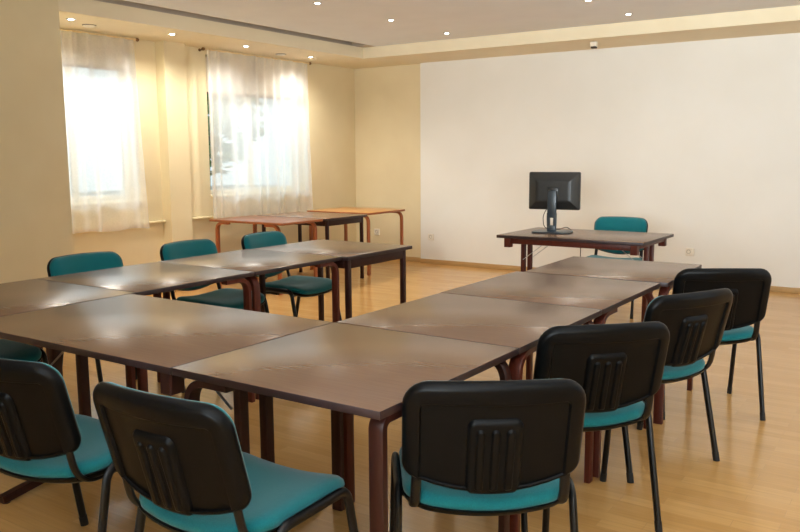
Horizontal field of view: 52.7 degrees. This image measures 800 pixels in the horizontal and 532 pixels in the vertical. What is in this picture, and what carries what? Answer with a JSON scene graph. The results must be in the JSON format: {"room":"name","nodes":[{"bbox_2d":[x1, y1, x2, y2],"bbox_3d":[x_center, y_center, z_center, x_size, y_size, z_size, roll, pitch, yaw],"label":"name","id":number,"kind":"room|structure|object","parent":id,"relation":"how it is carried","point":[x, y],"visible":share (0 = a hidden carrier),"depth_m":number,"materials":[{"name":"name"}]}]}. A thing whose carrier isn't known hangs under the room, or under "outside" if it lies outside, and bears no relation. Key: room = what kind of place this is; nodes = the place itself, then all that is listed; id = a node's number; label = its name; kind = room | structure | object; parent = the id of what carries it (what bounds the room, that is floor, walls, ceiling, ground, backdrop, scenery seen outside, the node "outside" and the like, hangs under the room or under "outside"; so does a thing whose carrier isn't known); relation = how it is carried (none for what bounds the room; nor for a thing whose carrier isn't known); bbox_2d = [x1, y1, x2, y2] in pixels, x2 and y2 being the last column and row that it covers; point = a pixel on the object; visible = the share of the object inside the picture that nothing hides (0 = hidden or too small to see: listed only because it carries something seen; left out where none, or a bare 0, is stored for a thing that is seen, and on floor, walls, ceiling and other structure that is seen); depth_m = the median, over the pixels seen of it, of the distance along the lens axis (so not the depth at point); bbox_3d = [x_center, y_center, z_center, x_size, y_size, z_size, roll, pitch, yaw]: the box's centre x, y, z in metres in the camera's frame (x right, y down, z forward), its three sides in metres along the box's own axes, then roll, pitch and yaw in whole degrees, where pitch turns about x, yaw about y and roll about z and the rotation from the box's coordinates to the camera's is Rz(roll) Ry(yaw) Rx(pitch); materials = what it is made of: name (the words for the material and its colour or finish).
{"room":"meeting room","nodes":[
{"label":"meeting room","id":0,"kind":"room"},
{"bbox_2d":[0,0,73,283],"bbox_3d":[-4.894,-0.547,4.025,1.105,2.800,6.478,5,9,34],"label":"wall","id":1,"kind":"structure","parent":0,"point":[36,217],"depth_m":6.12,"materials":[{"name":"beige paint"}]},
{"bbox_2d":[63,31,356,291],"bbox_3d":[-2.004,-1.239,8.895,0.410,2.800,5.012,5,9,34],"label":"wall","id":2,"kind":"structure","parent":0,"point":[170,82],"depth_m":8.34,"materials":[{"name":"beige paint"}]},
{"bbox_2d":[82,24,96,27],"bbox_3d":[-2.679,-2.068,6.954,0.120,0.018,0.120,5,9,34],"label":"ceiling disc","id":3,"kind":"object","parent":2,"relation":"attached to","point":[84,25],"visible":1,"depth_m":6.92,"materials":[{"name":"white plastic"}]},
{"bbox_2d":[64,39,121,71],"bbox_3d":[-2.918,-1.307,7.407,0.141,1.507,1.206,5,9,34],"label":"roller blind","id":4,"kind":"object","parent":2,"relation":"attached to","point":[67,46],"visible":0.02,"depth_m":7.41,"materials":[{"name":"beige fabric"}]},
{"bbox_2d":[66,66,129,205],"bbox_3d":[-2.988,-1.321,7.454,0.240,1.511,1.220,5,9,34],"label":"window","id":5,"kind":"structure","parent":2,"relation":"in","point":[72,135],"depth_m":7.54,"materials":[{"name":"white plastic"}]},
{"bbox_2d":[60,28,138,41],"bbox_3d":[-2.892,-2.089,7.212,0.118,0.036,1.286,5,9,34],"label":"curtain rod","id":6,"kind":"object","parent":2,"relation":"attached to","point":[61,29],"visible":0.4,"depth_m":7.36,"materials":[{"name":"brown metal"}]},
{"bbox_2d":[60,30,148,233],"bbox_3d":[-2.845,-1.192,7.335,0.083,1.804,1.272,5,9,34],"label":"sheer curtain","id":7,"kind":"object","parent":6,"relation":"hanging from","point":[108,53],"visible":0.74,"depth_m":7.50,"materials":[{"name":"white fabric"}]},
{"bbox_2d":[75,216,212,229],"bbox_3d":[-2.652,-0.406,7.854,0.045,0.018,2.282,5,9,34],"label":"trim","id":8,"kind":"structure","parent":2,"relation":"attached to","point":[158,221],"depth_m":8.10,"materials":[{"name":"beige wood"}]},
{"bbox_2d":[205,57,287,99],"bbox_3d":[-1.620,-1.579,9.317,0.141,1.507,1.596,5,9,34],"label":"roller blind","id":9,"kind":"object","parent":2,"relation":"attached to","point":[224,78],"visible":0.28,"depth_m":8.90,"materials":[{"name":"beige fabric"}]},
{"bbox_2d":[211,98,292,196],"bbox_3d":[-1.691,-1.593,9.364,0.240,1.511,1.610,5,9,34],"label":"window","id":10,"kind":"structure","parent":2,"relation":"in","point":[228,192],"depth_m":9.46,"materials":[{"name":"white plastic"}]},
{"bbox_2d":[198,47,311,64],"bbox_3d":[-1.603,-2.360,9.109,0.118,0.036,1.746,5,9,34],"label":"curtain rod","id":11,"kind":"object","parent":2,"relation":"attached to","point":[202,48],"visible":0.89,"depth_m":8.95,"materials":[{"name":"brown metal"}]},
{"bbox_2d":[207,50,312,218],"bbox_3d":[-1.556,-1.464,9.211,0.092,1.796,1.655,5,9,34],"label":"sheer curtain","id":12,"kind":"object","parent":11,"relation":"hanging from","point":[291,77],"visible":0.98,"depth_m":9.15,"materials":[{"name":"white fabric"}]},
{"bbox_2d":[354,64,420,257],"bbox_3d":[-0.109,-1.484,10.575,1.100,2.800,0.120,5,9,34],"label":"wall","id":13,"kind":"structure","parent":0,"point":[387,99],"depth_m":10.52,"materials":[{"name":"beige paint"}]},
{"bbox_2d":[374,229,379,234],"bbox_3d":[-0.309,-0.456,10.777,0.088,0.084,0.012,5,9,34],"label":"wall socket","id":14,"kind":"object","parent":13,"relation":"attached to","point":[376,231],"visible":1,"depth_m":10.77,"materials":[{"name":"white plastic"}]},
{"bbox_2d":[0,260,799,531],"bbox_3d":[0.381,0.923,3.671,10.500,0.080,11.440,5,9,34],"label":"floor","id":15,"kind":"structure","parent":0,"point":[754,486],"depth_m":3.79,"materials":[{"name":"laminate"}]},
{"bbox_2d":[0,339,48,363],"bbox_3d":[-2.044,0.466,3.847,0.610,0.815,0.540,5,9,34],"label":"chair","id":16,"kind":"object","parent":15,"relation":"on","point":[13,350],"visible":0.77,"depth_m":3.86,"materials":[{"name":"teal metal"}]},
{"bbox_2d":[0,358,116,531],"bbox_3d":[-1.075,0.628,2.632,0.540,0.815,0.610,3,9,23],"label":"chair","id":17,"kind":"object","parent":15,"relation":"on","point":[42,438],"visible":0.84,"depth_m":2.36,"materials":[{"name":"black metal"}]},
{"bbox_2d":[0,358,81,437],"bbox_3d":[-1.165,0.415,2.399,0.467,0.325,0.128,3,9,23],"label":"chair backrest","id":18,"kind":"object","parent":17,"relation":"on","point":[35,402],"depth_m":2.31,"materials":[{"name":"black plastic"}]},
{"bbox_2d":[0,279,135,388],"bbox_3d":[-1.808,0.509,3.770,0.819,0.740,0.792,5,9,34],"label":"conference table","id":19,"kind":"object","parent":15,"relation":"on","point":[17,297],"visible":0.56,"depth_m":3.79,"materials":[{"name":"brown wood"}]},
{"bbox_2d":[47,251,185,392],"bbox_3d":[-1.659,0.350,4.662,0.610,0.815,0.540,6,10,37],"label":"chair","id":20,"kind":"object","parent":15,"relation":"on","point":[90,261],"visible":0.07,"depth_m":4.73,"materials":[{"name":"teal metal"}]},
{"bbox_2d":[50,252,122,275],"bbox_3d":[-1.836,0.092,4.760,0.128,0.325,0.467,6,10,37],"label":"chair backrest","id":21,"kind":"object","parent":20,"relation":"on","point":[90,261],"depth_m":4.75,"materials":[{"name":"teal fabric"}]},
{"bbox_2d":[37,262,254,402],"bbox_3d":[-1.364,0.416,4.424,0.819,0.740,0.792,5,9,34],"label":"conference table","id":22,"kind":"object","parent":15,"relation":"on","point":[155,278],"visible":0.53,"depth_m":4.32,"materials":[{"name":"brown wood"}]},
{"bbox_2d":[0,294,332,503],"bbox_3d":[-0.980,0.586,3.174,1.211,0.740,0.797,5,9,34],"label":"conference table","id":23,"kind":"object","parent":15,"relation":"on","point":[155,334],"visible":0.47,"depth_m":2.98,"materials":[{"name":"wood"}]},
{"bbox_2d":[160,239,268,312],"bbox_3d":[-1.222,0.251,5.358,0.610,0.815,0.540,5,9,34],"label":"chair","id":24,"kind":"object","parent":15,"relation":"on","point":[225,297],"visible":0.31,"depth_m":5.37,"materials":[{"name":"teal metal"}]},
{"bbox_2d":[163,239,217,289],"bbox_3d":[-1.406,-0.005,5.446,0.128,0.325,0.467,5,9,34],"label":"chair backrest","id":25,"kind":"object","parent":24,"relation":"on","point":[196,247],"depth_m":5.44,"materials":[{"name":"teal fabric"}]},
{"bbox_2d":[93,382,357,531],"bbox_3d":[-0.467,0.676,2.253,0.540,0.815,0.611,4,9,31],"label":"chair","id":26,"kind":"object","parent":15,"relation":"on","point":[187,465],"visible":1,"depth_m":2.01,"materials":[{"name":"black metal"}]},
{"bbox_2d":[107,382,251,492],"bbox_3d":[-0.584,0.462,2.035,0.467,0.325,0.128,4,9,31],"label":"chair backrest","id":27,"kind":"object","parent":26,"relation":"on","point":[192,446],"depth_m":1.96,"materials":[{"name":"black plastic"}]},
{"bbox_2d":[158,249,341,399],"bbox_3d":[-0.923,0.323,5.073,0.819,0.740,0.778,5,9,34],"label":"conference table","id":28,"kind":"object","parent":15,"relation":"on","point":[261,262],"visible":0.62,"depth_m":4.97,"materials":[{"name":"brown wood"}]},
{"bbox_2d":[209,215,322,294],"bbox_3d":[-1.394,-0.132,8.452,1.027,0.720,0.617,5,9,34],"label":"side table","id":29,"kind":"object","parent":15,"relation":"on","point":[267,221],"visible":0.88,"depth_m":8.36,"materials":[{"name":"brown wood"}]},
{"bbox_2d":[241,231,341,320],"bbox_3d":[-0.802,0.170,5.924,0.610,0.815,0.540,4,9,31],"label":"chair","id":30,"kind":"object","parent":15,"relation":"on","point":[299,286],"visible":0.38,"depth_m":5.87,"materials":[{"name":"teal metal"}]},
{"bbox_2d":[244,231,286,276],"bbox_3d":[-0.992,-0.085,6.003,0.128,0.325,0.467,4,9,31],"label":"chair backrest","id":31,"kind":"object","parent":30,"relation":"on","point":[268,238],"depth_m":6.00,"materials":[{"name":"teal fabric"}]},
{"bbox_2d":[257,211,366,278],"bbox_3d":[-0.974,-0.215,9.043,0.997,0.717,0.717,5,9,34],"label":"side table","id":32,"kind":"object","parent":15,"relation":"on","point":[329,219],"visible":0.64,"depth_m":8.88,"materials":[{"name":"brown wood"}]},
{"bbox_2d":[254,239,411,320],"bbox_3d":[-0.468,0.235,5.685,0.844,0.740,0.744,5,9,34],"label":"conference table","id":33,"kind":"object","parent":15,"relation":"on","point":[353,254],"visible":0.62,"depth_m":5.56,"materials":[{"name":"brown wood"}]},
{"bbox_2d":[171,322,517,531],"bbox_3d":[-0.149,0.658,2.620,0.780,0.740,0.797,5,9,34],"label":"conference table","id":34,"kind":"object","parent":15,"relation":"on","point":[368,372],"visible":0.92,"depth_m":2.45,"materials":[{"name":"brown wood"}]},
{"bbox_2d":[307,207,404,275],"bbox_3d":[-0.525,-0.321,9.776,0.917,0.720,0.747,5,9,34],"label":"side table","id":35,"kind":"object","parent":15,"relation":"on","point":[349,210],"visible":0.53,"depth_m":9.68,"materials":[{"name":"brown wood"}]},
{"bbox_2d":[336,293,601,531],"bbox_3d":[0.296,0.564,3.276,0.780,0.740,0.787,5,9,34],"label":"conference table","id":36,"kind":"object","parent":15,"relation":"on","point":[520,325],"visible":0.59,"depth_m":3.18,"materials":[{"name":"brown wood"}]},
{"bbox_2d":[390,378,585,531],"bbox_3d":[0.239,0.654,2.380,0.540,0.815,0.610,-1,8,-2],"label":"chair","id":37,"kind":"object","parent":15,"relation":"on","point":[498,447],"visible":1,"depth_m":2.11,"materials":[{"name":"black plastic"}]},
{"bbox_2d":[441,271,659,477],"bbox_3d":[0.741,0.470,3.936,0.786,0.740,0.804,5,9,34],"label":"conference table","id":38,"kind":"object","parent":15,"relation":"on","point":[607,295],"visible":0.59,"depth_m":3.79,"materials":[{"name":"brown wood"}]},
{"bbox_2d":[496,227,673,321],"bbox_3d":[1.475,0.114,6.473,1.175,0.740,0.782,5,9,34],"label":"desk","id":39,"kind":"object","parent":15,"relation":"on","point":[623,241],"visible":0.55,"depth_m":6.23,"materials":[{"name":"wood"}]},
{"bbox_2d":[529,172,580,233],"bbox_3d":[1.240,-0.515,6.541,0.422,0.489,0.230,3,9,26],"label":"computer monitor","id":40,"kind":"object","parent":39,"relation":"on","point":[550,191],"visible":1,"depth_m":6.51,"materials":[{"name":"black plastic"}]},
{"bbox_2d":[521,321,669,531],"bbox_3d":[0.660,0.559,3.048,0.540,0.815,0.610,-2,8,-10],"label":"chair","id":41,"kind":"object","parent":15,"relation":"on","point":[618,366],"visible":0.7,"depth_m":2.77,"materials":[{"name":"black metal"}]},
{"bbox_2d":[524,256,701,424],"bbox_3d":[1.210,0.377,4.584,0.774,0.740,0.767,5,9,32],"label":"conference table","id":42,"kind":"object","parent":15,"relation":"on","point":[664,273],"visible":0.45,"depth_m":4.46,"materials":[{"name":"brown wood"}]},
{"bbox_2d":[587,216,647,318],"bbox_3d":[1.864,-0.008,7.087,0.540,0.815,0.610,4,9,30],"label":"chair","id":43,"kind":"object","parent":15,"relation":"on","point":[608,223],"visible":0.2,"depth_m":7.22,"materials":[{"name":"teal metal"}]},
{"bbox_2d":[594,217,646,253],"bbox_3d":[1.974,-0.275,7.240,0.467,0.325,0.128,4,9,30],"label":"chair backrest","id":44,"kind":"object","parent":43,"relation":"on","point":[628,224],"depth_m":7.24,"materials":[{"name":"teal fabric"}]},
{"bbox_2d":[622,288,732,482],"bbox_3d":[1.111,0.474,3.640,0.540,0.815,0.610,-4,9,-27],"label":"chair","id":45,"kind":"object","parent":15,"relation":"on","point":[696,322],"visible":0.64,"depth_m":3.40,"materials":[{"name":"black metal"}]},
{"bbox_2d":[663,268,771,420],"bbox_3d":[1.632,0.375,4.334,0.540,0.815,0.610,0,8,2],"label":"chair","id":46,"kind":"object","parent":15,"relation":"on","point":[750,287],"visible":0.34,"depth_m":4.05,"materials":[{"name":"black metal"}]},
{"bbox_2d":[125,0,799,45],"bbox_3d":[0.642,-1.741,2.462,9.310,0.275,10.570,5,9,34],"label":"ceiling","id":47,"kind":"structure","parent":0,"point":[357,21],"depth_m":7.21,"materials":[{"name":"white paint"}]},
{"bbox_2d":[95,0,374,47],"bbox_3d":[-3.558,-2.123,5.413,1.000,0.275,10.420,5,9,34],"label":"trim","id":48,"kind":"structure","parent":47,"relation":"attached to","point":[119,2],"depth_m":7.80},
{"bbox_2d":[590,41,597,48],"bbox_3d":[1.963,-2.241,8.181,0.068,0.070,0.042,5,9,34],"label":"sensor","id":49,"kind":"object","parent":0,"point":[593,44],"visible":1,"depth_m":8.17,"materials":[{"name":"white plastic"}]},
{"bbox_2d":[420,33,799,287],"bbox_3d":[4.053,-1.120,7.756,9.020,2.800,0.191,5,9,34],"label":"wall","id":50,"kind":"structure","parent":0,"point":[699,141],"depth_m":8.68,"materials":[{"name":"white paint"}]},
{"bbox_2d":[58,0,799,68],"bbox_3d":[2.269,-2.021,5.868,10.220,0.126,4.932,5,9,34],"label":"trim","id":51,"kind":"structure","parent":50,"relation":"attached to","point":[109,18],"depth_m":7.90,"materials":[{"name":"white paint"}]},
{"bbox_2d":[428,234,433,239],"bbox_3d":[0.390,-0.367,10.229,0.088,0.084,0.012,5,9,34],"label":"wall socket","id":52,"kind":"object","parent":50,"relation":"attached to","point":[430,236],"visible":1,"depth_m":10.22,"materials":[{"name":"white plastic"}]},
{"bbox_2d":[397,256,799,293],"bbox_3d":[3.577,0.209,8.188,10.100,0.055,0.085,5,9,34],"label":"baseboard","id":53,"kind":"structure","parent":50,"relation":"attached to","point":[417,259],"depth_m":9.84,"materials":[{"name":"brown wood"}]},
{"bbox_2d":[685,248,693,255],"bbox_3d":[3.038,-0.146,8.459,0.088,0.084,0.016,5,9,34],"label":"wall socket","id":54,"kind":"object","parent":50,"relation":"attached to","point":[689,251],"visible":1,"depth_m":8.46,"materials":[{"name":"white plastic"}]},
{"label":"outside","id":55,"kind":"structure","parent":0,"visible":0},
{"bbox_2d":[79,185,289,196],"bbox_3d":[-13.863,-0.738,21.488,33.100,0.300,60.000,5,9,34],"label":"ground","id":56,"kind":"structure","parent":55,"point":[226,186],"depth_m":45.55,"materials":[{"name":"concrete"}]},
{"bbox_2d":[207,94,263,189],"bbox_3d":[-4.027,-2.289,16.286,2.760,4.088,2.726,5,9,34],"label":"leafy tree","id":57,"kind":"object","parent":56,"relation":"on","point":[227,157],"visible":0.02,"depth_m":15.86,"materials":[{"name":"green plant"}]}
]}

